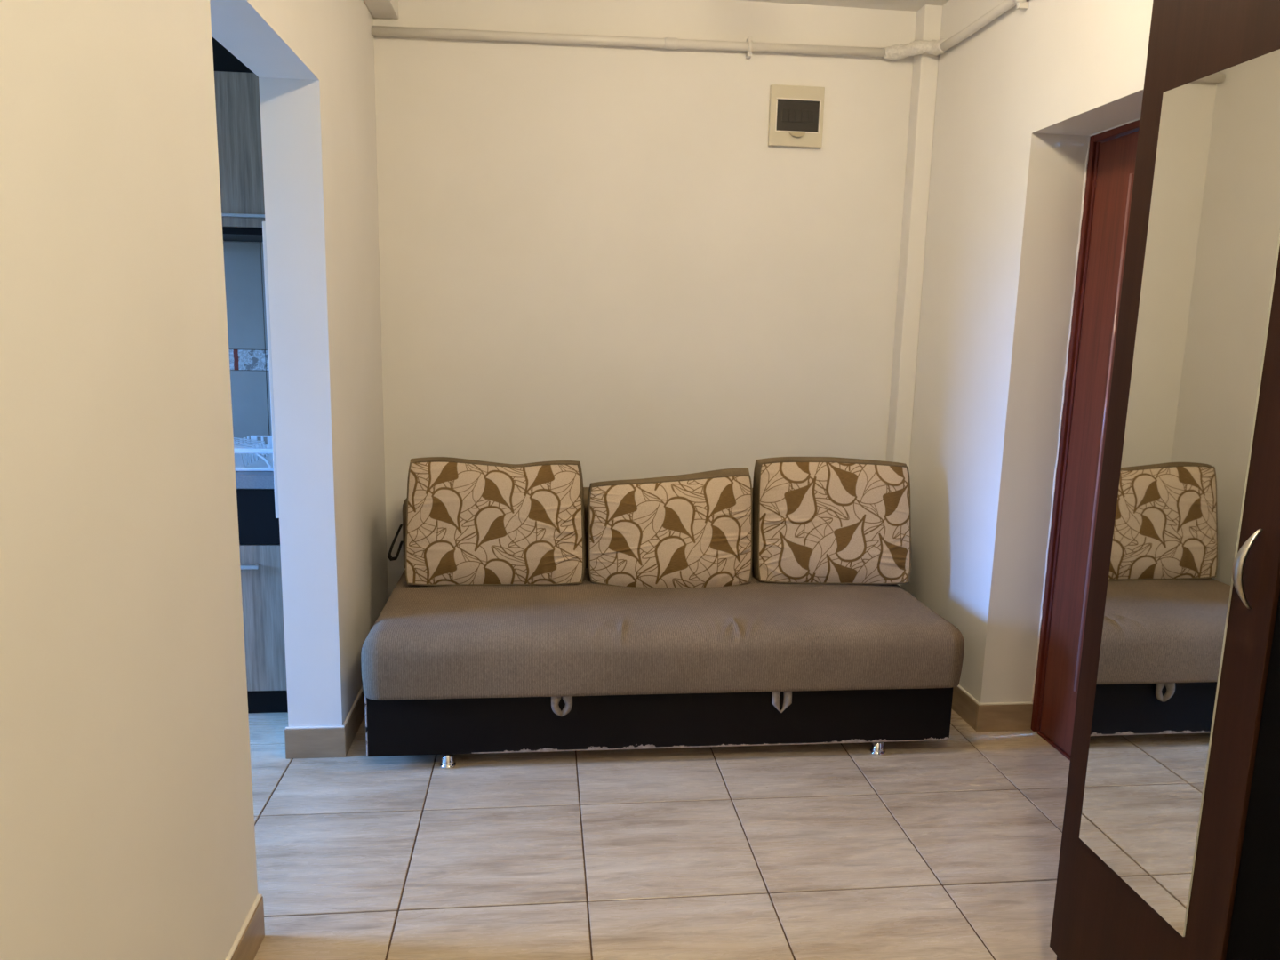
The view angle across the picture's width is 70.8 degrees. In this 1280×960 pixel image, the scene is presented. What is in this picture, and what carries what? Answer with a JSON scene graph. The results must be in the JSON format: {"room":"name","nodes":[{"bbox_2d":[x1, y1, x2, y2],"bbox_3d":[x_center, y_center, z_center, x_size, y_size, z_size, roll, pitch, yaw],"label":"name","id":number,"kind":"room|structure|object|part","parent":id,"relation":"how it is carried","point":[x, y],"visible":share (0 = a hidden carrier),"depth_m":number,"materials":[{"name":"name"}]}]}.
{"room":"apartment hallway","nodes":[
{"label":"apartment hallway","id":0,"kind":"room"},
{"bbox_2d":[0,0,388,959],"bbox_3d":[-0.870,-0.186,1.362,0.175,2.630,4.445,0,10,-6],"label":"wall","id":1,"kind":"structure","parent":0,"point":[127,832],"depth_m":1.49,"materials":[{"name":"paint"}]},
{"bbox_2d":[225,894,264,959],"bbox_3d":[-0.712,1.208,0.720,0.011,0.104,2.682,0,10,-6],"label":"baseboard","id":2,"kind":"structure","parent":1,"relation":"attached to","point":[246,945],"depth_m":1.95,"materials":[{"name":"tile"}]},
{"bbox_2d":[284,725,346,759],"bbox_3d":[-1.034,0.835,2.870,0.187,0.104,0.011,0,10,-6],"label":"baseboard","id":3,"kind":"object","parent":1,"relation":"attached to","point":[300,741],"visible":1,"depth_m":2.87,"materials":[{"name":"tile"}]},
{"bbox_2d":[342,685,365,754],"bbox_3d":[-0.994,0.759,3.323,0.011,0.104,0.894,0,10,-6],"label":"baseboard","id":4,"kind":"structure","parent":1,"relation":"attached to","point":[352,723],"depth_m":3.02,"materials":[{"name":"tile"}]},
{"bbox_2d":[363,0,398,19],"bbox_3d":[-0.709,-1.413,1.168,0.093,0.140,4.445,0,10,-6],"label":"trim","id":5,"kind":"structure","parent":1,"relation":"attached to","point":[384,9],"depth_m":3.26,"materials":[{"name":"paint"}]},
{"bbox_2d":[223,0,916,598],"bbox_3d":[-1.477,-0.573,3.554,6.100,2.630,0.129,0,10,-6],"label":"wall","id":6,"kind":"structure","parent":0,"point":[603,258],"depth_m":3.59,"materials":[{"name":"paint"}]},
{"bbox_2d":[211,36,264,241],"bbox_3d":[-1.554,-1.351,3.179,0.800,0.954,0.344,0,10,-6],"label":"upper cabinet","id":7,"kind":"object","parent":6,"relation":"attached to","point":[236,87],"visible":0.02,"depth_m":3.08,"materials":[{"name":"grey wood"}]},
{"bbox_3d":[-1.550,-1.616,3.151,0.800,0.421,0.309,0,10,-6],"label":"panel","id":8,"kind":"part","parent":7,"relation":"part of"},
{"bbox_3d":[-1.567,-0.896,3.276,0.800,0.024,0.304,0,10,-6],"label":"panel","id":9,"kind":"part","parent":7,"relation":"part of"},
{"bbox_3d":[-1.548,-0.913,3.090,0.755,0.010,0.020,0,10,-6],"label":"handle","id":10,"kind":"part","parent":7,"relation":"part of","materials":[{"name":"metal"}]},
{"bbox_2d":[371,0,1028,60],"bbox_3d":[0.318,-1.302,1.304,2.164,0.090,4.435,0,10,-6],"label":"gas pipe","id":11,"kind":"object","parent":6,"relation":"attached to","point":[916,47],"visible":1,"depth_m":3.42,"materials":[{"name":"white metal"}]},
{"bbox_2d":[767,84,824,148],"bbox_3d":[0.618,-1.436,3.558,0.216,0.228,0.036,0,10,-6],"label":"box","id":12,"kind":"object","parent":6,"relation":"attached to","point":[796,112],"visible":1,"depth_m":3.55,"materials":[{"name":"plastic"}]},
{"bbox_2d":[886,4,942,585],"bbox_3d":[1.102,-0.546,3.739,0.072,2.630,0.085,0,10,-6],"label":"pipe","id":13,"kind":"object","parent":6,"relation":"attached to","point":[928,23],"depth_m":3.63,"materials":[{"name":"paint"}]},
{"bbox_2d":[248,709,1070,959],"bbox_3d":[-1.266,1.167,1.553,6.100,0.120,4.685,0,10,-6],"label":"floor","id":14,"kind":"structure","parent":0,"point":[950,849],"depth_m":2.40,"materials":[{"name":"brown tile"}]},
{"bbox_2d":[236,488,287,712],"bbox_3d":[-1.580,0.383,3.325,0.794,0.818,0.615,0,10,-6],"label":"base cabinet","id":15,"kind":"object","parent":14,"relation":"on","point":[259,532],"visible":0.2,"depth_m":3.08,"materials":[{"name":"grey wood"}]},
{"bbox_3d":[-1.379,0.291,3.031,0.188,0.014,0.027,0,10,-6],"label":"handle","id":16,"kind":"part","parent":15,"relation":"part of","materials":[{"name":"metal"}]},
{"bbox_2d":[235,471,274,488],"bbox_3d":[-1.956,-0.047,3.218,1.580,0.048,0.605,0,10,-6],"label":"countertop","id":17,"kind":"structure","parent":15,"relation":"on","point":[244,479],"depth_m":2.99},
{"bbox_2d":[233,435,273,471],"bbox_3d":[-1.474,-0.103,3.207,0.455,0.087,0.362,0,10,-6],"label":"dish rack","id":18,"kind":"object","parent":17,"relation":"on","point":[252,456],"visible":0.19,"depth_m":3.19,"materials":[{"name":"white plastic"}]},
{"bbox_3d":[-1.493,-0.131,3.381,0.455,0.073,0.008,0,10,-6],"label":"panel","id":19,"kind":"part","parent":18,"relation":"part of","materials":[{"name":"white plastic"}]},
{"bbox_3d":[-1.456,-0.069,3.037,0.455,0.078,0.012,0,10,-6],"label":"panel","id":20,"kind":"part","parent":18,"relation":"part of","materials":[{"name":"white plastic"}]},
{"bbox_2d":[234,453,273,467],"bbox_3d":[-1.475,-0.067,3.216,0.442,0.005,0.341,0,10,-6],"label":"tray","id":21,"kind":"object","parent":18,"relation":"on","point":[254,461],"depth_m":3.20,"materials":[{"name":"white plastic"}]},
{"bbox_3d":[-1.545,0.121,3.007,0.792,0.190,0.018,0,10,-6],"label":"drawer","id":22,"kind":"part","parent":15,"relation":"part of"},
{"bbox_3d":[-1.357,0.475,3.089,0.397,0.519,0.018,0,10,-6],"label":"door","id":23,"kind":"part","parent":15,"relation":"part of","materials":[{"name":"grey wood"}]},
{"bbox_2d":[360,487,964,768],"bbox_3d":[0.042,0.469,3.282,1.949,0.735,1.008,0,10,-6],"label":"sofa","id":24,"kind":"object","parent":14,"relation":"on","point":[448,671],"visible":0.59,"depth_m":2.85,"materials":[{"name":"fabric"}]},
{"bbox_3d":[-0.605,0.877,2.839,0.049,0.051,0.049,0,10,-6],"label":"leg","id":25,"kind":"part","parent":24,"relation":"part of","materials":[{"name":"silver metal"}]},
{"bbox_2d":[404,456,585,585],"bbox_3d":[-0.519,0.151,3.259,0.650,0.460,0.216,0,10,-6],"label":"cushion","id":26,"kind":"object","parent":24,"relation":"on","point":[469,522],"visible":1,"depth_m":3.18,"materials":[{"name":"beige fabric"}]},
{"bbox_3d":[0.023,0.183,3.607,1.876,0.282,0.270,0,10,-6],"label":"backrest","id":27,"kind":"part","parent":24,"relation":"part of","materials":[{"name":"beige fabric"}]},
{"bbox_3d":[0.057,0.482,3.286,1.918,0.209,1.008,0,10,-6],"label":"mattress","id":28,"kind":"part","parent":24,"relation":"part of","materials":[{"name":"fabric"}]},
{"bbox_2d":[587,467,752,587],"bbox_3d":[0.112,0.175,3.301,0.606,0.432,0.232,0,10,-6],"label":"cushion","id":29,"kind":"object","parent":24,"relation":"on","point":[694,530],"visible":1,"depth_m":3.23,"materials":[{"name":"beige fabric"}]},
{"bbox_2d":[752,456,911,584],"bbox_3d":[0.721,0.155,3.387,0.600,0.475,0.244,0,10,-6],"label":"cushion","id":30,"kind":"object","parent":24,"relation":"on","point":[817,520],"visible":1,"depth_m":3.31,"materials":[{"name":"beige fabric"}]},
{"bbox_3d":[0.789,0.882,2.991,0.049,0.051,0.049,0,10,-6],"label":"leg","id":31,"kind":"part","parent":24,"relation":"part of","materials":[{"name":"silver metal"}]},
{"bbox_2d":[1049,0,1279,959],"bbox_3d":[1.161,0.098,1.180,0.481,2.220,1.200,0,10,-6],"label":"wardrobe","id":32,"kind":"object","parent":14,"relation":"on","point":[1170,845],"visible":1,"depth_m":1.50,"materials":[{"name":"brown wood"}]},
{"bbox_3d":[0.916,0.135,1.362,0.036,0.124,0.019,0,10,-6],"label":"handle","id":33,"kind":"part","parent":32,"relation":"part of","materials":[{"name":"silver metal"}]},
{"bbox_3d":[0.992,0.097,0.935,0.014,2.098,0.756,0,10,-6],"label":"door","id":34,"kind":"part","parent":32,"relation":"part of","materials":[{"name":"brown wood"}]},
{"bbox_2d":[739,0,949,11],"bbox_3d":[-1.205,-1.543,1.092,6.100,0.120,4.685,0,10,-6],"label":"ceiling","id":35,"kind":"structure","parent":0,"point":[911,5],"depth_m":3.48,"materials":[{"name":"paint"}]},
{"bbox_2d":[975,701,1032,731],"bbox_3d":[1.284,0.835,3.177,0.202,0.104,0.011,0,10,-6],"label":"baseboard","id":36,"kind":"structure","parent":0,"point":[993,716],"depth_m":3.17,"materials":[{"name":"tile"}]},
{"bbox_2d":[900,0,1152,703],"bbox_3d":[1.568,-0.177,1.628,0.400,2.630,4.445,0,10,-6],"label":"wall","id":37,"kind":"structure","parent":0,"point":[1020,100],"depth_m":3.09,"materials":[{"name":"paint"}]},
{"bbox_2d":[952,684,979,729],"bbox_3d":[1.149,0.770,3.542,0.011,0.104,0.754,0,10,-6],"label":"baseboard","id":38,"kind":"structure","parent":37,"relation":"attached to","point":[964,704],"depth_m":3.26,"materials":[{"name":"tile"}]},
{"bbox_2d":[1030,118,1140,760],"bbox_3d":[1.489,-0.029,2.596,0.076,2.010,0.909,0,10,-6],"label":"door","id":39,"kind":"structure","parent":37,"relation":"in","point":[1111,153],"depth_m":2.92,"materials":[{"name":"brown wood"}]},
{"bbox_3d":[1.444,-0.110,2.813,0.011,1.625,0.011,0,10,-6],"label":"edge moulding","id":40,"kind":"part","parent":39,"relation":"part of","materials":[{"name":"brown wood"}]},
{"bbox_3d":[1.471,-0.066,2.558,0.008,1.625,0.510,0,10,-6],"label":"raised panel","id":41,"kind":"part","parent":39,"relation":"part of","materials":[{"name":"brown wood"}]}
]}

